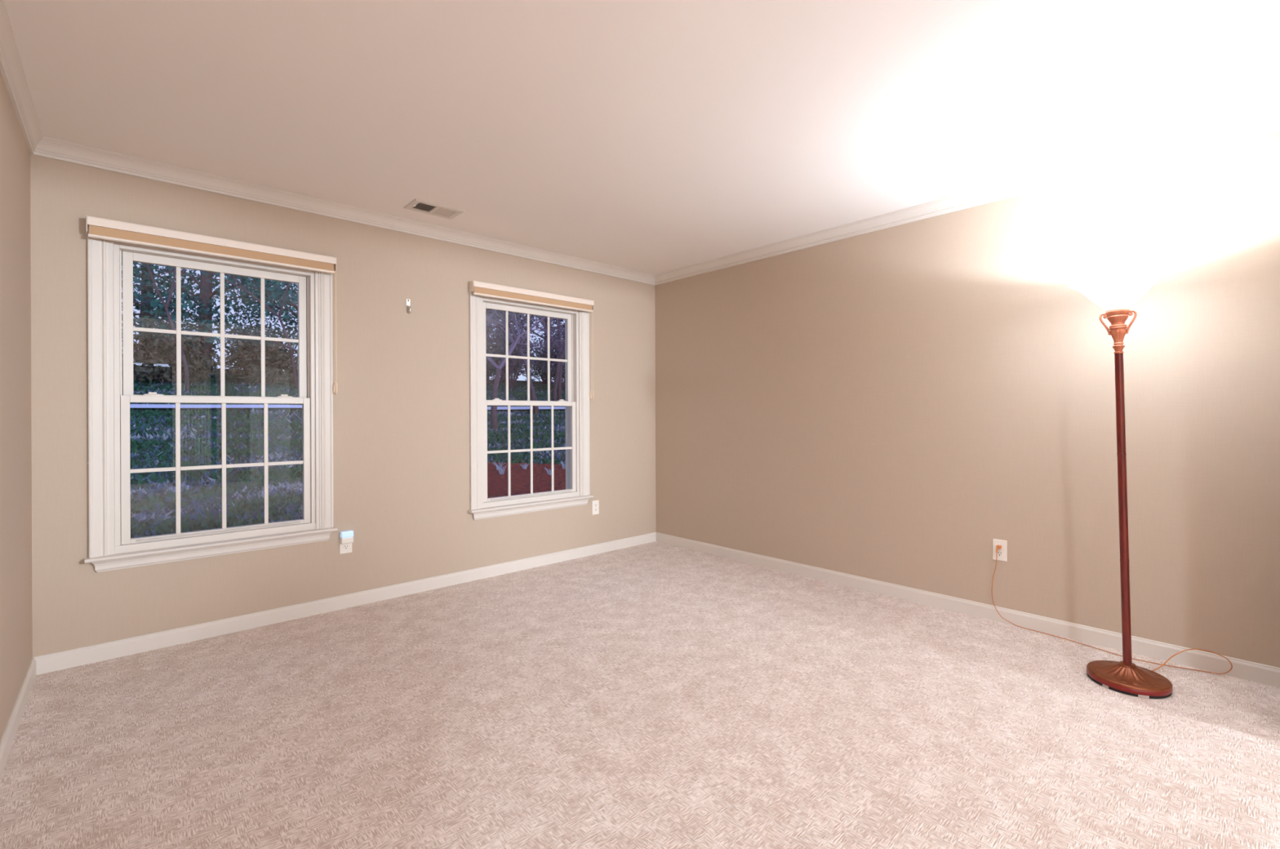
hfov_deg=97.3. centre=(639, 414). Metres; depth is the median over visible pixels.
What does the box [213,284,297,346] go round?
evergreen tree
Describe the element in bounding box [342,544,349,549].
receptacle
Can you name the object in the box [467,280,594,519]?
window
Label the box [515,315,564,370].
bare tree
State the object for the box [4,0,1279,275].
ceiling
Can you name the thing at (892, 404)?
wall
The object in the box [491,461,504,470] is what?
plant
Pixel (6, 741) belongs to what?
baseboard
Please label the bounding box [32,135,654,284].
trim
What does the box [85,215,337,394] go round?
roller blind
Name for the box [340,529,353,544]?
night light
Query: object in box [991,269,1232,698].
floor lamp
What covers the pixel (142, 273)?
evergreen tree
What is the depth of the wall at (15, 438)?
2.15 m
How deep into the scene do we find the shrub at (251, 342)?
20.17 m
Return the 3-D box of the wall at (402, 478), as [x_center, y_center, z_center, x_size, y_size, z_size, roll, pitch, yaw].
[-1.359,-0.044,3.934,4.166,2.439,0.160,0,0,-42]
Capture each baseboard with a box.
[0,657,35,780]
[34,532,656,675]
[656,532,1279,688]
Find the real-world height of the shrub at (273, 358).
1.438 m
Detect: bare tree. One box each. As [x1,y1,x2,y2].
[121,256,297,390]
[146,263,189,391]
[485,309,564,413]
[485,310,564,431]
[498,311,563,399]
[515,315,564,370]
[551,337,564,406]
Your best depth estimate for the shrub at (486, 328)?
22.48 m
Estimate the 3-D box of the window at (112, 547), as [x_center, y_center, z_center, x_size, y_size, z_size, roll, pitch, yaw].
[-2.267,-0.090,3.066,1.072,1.686,0.216,0,0,-42]
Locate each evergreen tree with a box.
[121,254,297,371]
[121,257,228,347]
[121,265,247,349]
[182,272,297,351]
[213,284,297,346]
[280,307,297,337]
[485,308,537,383]
[488,309,527,346]
[488,311,564,384]
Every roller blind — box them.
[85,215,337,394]
[470,280,594,399]
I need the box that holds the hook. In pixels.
[406,298,410,313]
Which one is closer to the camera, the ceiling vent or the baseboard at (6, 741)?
the baseboard at (6, 741)
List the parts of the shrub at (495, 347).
stem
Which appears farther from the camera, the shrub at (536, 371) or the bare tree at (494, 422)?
the shrub at (536, 371)
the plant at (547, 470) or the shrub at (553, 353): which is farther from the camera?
the shrub at (553, 353)
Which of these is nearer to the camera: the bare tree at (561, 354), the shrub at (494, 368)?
the bare tree at (561, 354)
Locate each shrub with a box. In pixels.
[122,335,228,383]
[133,317,225,368]
[224,319,297,372]
[224,342,297,385]
[485,316,542,390]
[485,328,493,378]
[488,350,525,382]
[519,351,564,383]
[532,324,564,391]
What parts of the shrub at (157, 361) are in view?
stem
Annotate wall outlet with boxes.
[339,534,351,554]
[591,500,599,515]
[992,538,1007,561]
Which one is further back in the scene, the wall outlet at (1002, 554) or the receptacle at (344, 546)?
the receptacle at (344, 546)
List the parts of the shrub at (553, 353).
stem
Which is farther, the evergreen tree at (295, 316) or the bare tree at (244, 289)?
the evergreen tree at (295, 316)
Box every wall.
[0,71,32,741]
[30,154,656,657]
[654,131,1279,667]
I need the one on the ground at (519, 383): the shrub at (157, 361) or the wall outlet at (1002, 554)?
the shrub at (157, 361)
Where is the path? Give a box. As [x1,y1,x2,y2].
[129,404,565,409]
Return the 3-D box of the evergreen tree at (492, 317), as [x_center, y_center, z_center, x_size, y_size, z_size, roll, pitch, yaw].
[-4.529,-7.032,28.777,4.809,11.372,6.234,0,0,37]
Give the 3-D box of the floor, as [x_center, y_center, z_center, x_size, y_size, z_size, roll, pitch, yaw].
[-0.034,1.230,2.491,4.166,0.120,4.072,0,0,-42]
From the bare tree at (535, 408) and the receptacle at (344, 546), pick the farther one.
the bare tree at (535, 408)
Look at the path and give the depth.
12.60 m
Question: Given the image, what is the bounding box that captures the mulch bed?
[487,462,565,497]
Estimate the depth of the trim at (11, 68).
2.07 m
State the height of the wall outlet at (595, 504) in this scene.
0.117 m
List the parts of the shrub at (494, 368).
stem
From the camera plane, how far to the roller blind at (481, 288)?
4.24 m
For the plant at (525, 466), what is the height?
0.100 m
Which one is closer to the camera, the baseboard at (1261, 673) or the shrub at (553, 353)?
the baseboard at (1261, 673)
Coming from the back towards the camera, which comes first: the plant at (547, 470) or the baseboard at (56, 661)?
the plant at (547, 470)
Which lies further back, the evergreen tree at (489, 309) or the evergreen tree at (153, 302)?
the evergreen tree at (489, 309)
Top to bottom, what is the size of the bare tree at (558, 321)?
6.833 m
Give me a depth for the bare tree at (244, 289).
16.33 m
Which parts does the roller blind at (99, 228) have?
bead chain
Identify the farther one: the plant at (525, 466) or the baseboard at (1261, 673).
the plant at (525, 466)
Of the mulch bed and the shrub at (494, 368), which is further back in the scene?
the shrub at (494, 368)
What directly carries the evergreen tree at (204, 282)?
on the ground at (519, 383)
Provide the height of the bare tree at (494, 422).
5.631 m
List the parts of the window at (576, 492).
sash, sash, sill, lift rail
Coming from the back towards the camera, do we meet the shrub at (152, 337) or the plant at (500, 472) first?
the shrub at (152, 337)
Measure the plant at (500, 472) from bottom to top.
0.165 m
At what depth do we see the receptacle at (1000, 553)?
3.15 m
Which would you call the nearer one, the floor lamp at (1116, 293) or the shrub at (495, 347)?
the floor lamp at (1116, 293)
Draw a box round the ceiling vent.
[403,198,464,219]
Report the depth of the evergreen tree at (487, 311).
25.38 m
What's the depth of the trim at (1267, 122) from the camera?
3.05 m
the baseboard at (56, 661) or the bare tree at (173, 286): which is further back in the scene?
the bare tree at (173, 286)
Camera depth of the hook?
3.68 m
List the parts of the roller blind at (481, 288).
bead chain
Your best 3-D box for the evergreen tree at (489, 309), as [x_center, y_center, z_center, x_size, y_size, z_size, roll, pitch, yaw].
[-9.597,-8.397,31.203,6.312,13.425,6.628,0,0,-42]
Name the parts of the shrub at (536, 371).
stem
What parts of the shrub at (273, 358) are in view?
stem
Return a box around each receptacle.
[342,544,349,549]
[996,551,1003,556]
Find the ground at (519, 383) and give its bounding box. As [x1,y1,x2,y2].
[122,365,565,537]
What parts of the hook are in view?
plate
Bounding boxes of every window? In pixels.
[84,224,337,572]
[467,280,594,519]
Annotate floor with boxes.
[0,541,1279,848]
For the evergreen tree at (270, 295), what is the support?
on the ground at (519, 383)
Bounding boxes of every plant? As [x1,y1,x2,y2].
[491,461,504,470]
[495,464,506,474]
[520,463,528,469]
[544,466,555,475]
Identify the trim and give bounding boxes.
[0,0,43,154]
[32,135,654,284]
[654,108,1279,285]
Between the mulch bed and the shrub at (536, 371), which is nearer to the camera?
the mulch bed
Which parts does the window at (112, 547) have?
sill, sash, sash, lift rail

